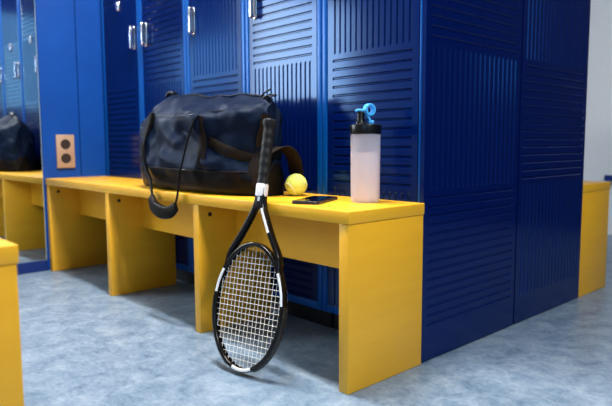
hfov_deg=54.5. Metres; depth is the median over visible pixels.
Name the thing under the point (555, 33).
locker
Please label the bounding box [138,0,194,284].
locker
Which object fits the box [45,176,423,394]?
bench
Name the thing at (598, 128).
wall
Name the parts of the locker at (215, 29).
handle, door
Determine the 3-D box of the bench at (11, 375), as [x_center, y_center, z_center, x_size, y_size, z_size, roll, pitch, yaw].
[-1.229,0.234,1.587,0.299,0.450,1.930,-5,8,-43]
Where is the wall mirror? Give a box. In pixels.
[0,0,46,262]
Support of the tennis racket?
on the floor
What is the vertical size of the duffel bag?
0.447 m
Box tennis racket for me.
[212,118,287,372]
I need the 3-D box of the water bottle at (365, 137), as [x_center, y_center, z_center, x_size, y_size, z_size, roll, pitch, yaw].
[0.162,-0.137,1.625,0.086,0.268,0.086,0,6,0]
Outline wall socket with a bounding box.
[55,135,74,167]
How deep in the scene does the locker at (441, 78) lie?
1.73 m
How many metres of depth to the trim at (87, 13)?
2.98 m
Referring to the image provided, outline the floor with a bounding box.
[17,235,611,405]
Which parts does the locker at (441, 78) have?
door, panel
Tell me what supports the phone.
on the bench at (376, 248)
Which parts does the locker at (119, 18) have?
handle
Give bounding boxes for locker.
[100,0,141,178]
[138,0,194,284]
[185,0,245,272]
[245,0,333,327]
[322,0,522,362]
[513,0,590,323]
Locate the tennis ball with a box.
[285,173,306,195]
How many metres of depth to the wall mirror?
2.77 m
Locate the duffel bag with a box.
[139,89,303,218]
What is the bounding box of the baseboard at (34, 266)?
[17,260,47,274]
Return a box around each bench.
[0,238,23,405]
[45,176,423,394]
[578,181,610,297]
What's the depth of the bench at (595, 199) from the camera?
2.41 m
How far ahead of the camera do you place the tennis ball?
1.81 m
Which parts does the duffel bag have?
carry handle, carry handle, panel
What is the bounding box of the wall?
[583,0,611,234]
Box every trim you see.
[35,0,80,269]
[74,0,106,176]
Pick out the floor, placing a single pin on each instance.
(82, 344)
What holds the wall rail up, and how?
attached to the wall
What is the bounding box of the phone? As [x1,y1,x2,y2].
[292,196,337,204]
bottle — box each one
[350,103,381,202]
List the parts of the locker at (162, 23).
handle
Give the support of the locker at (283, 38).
on the floor
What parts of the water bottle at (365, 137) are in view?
spout, flip lever, lid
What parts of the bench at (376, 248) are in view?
panel, panel, panel, panel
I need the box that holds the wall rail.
[604,175,611,180]
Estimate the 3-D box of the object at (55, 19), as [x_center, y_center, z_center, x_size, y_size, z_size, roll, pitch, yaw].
[-1.202,-0.972,2.840,0.182,2.598,0.016,-5,8,-43]
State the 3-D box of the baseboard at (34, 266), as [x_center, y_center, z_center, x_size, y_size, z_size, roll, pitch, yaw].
[-1.959,0.370,2.262,1.894,0.052,0.019,-5,8,-43]
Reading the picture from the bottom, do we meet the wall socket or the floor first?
the floor
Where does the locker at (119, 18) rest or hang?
on the floor
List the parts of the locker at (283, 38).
handle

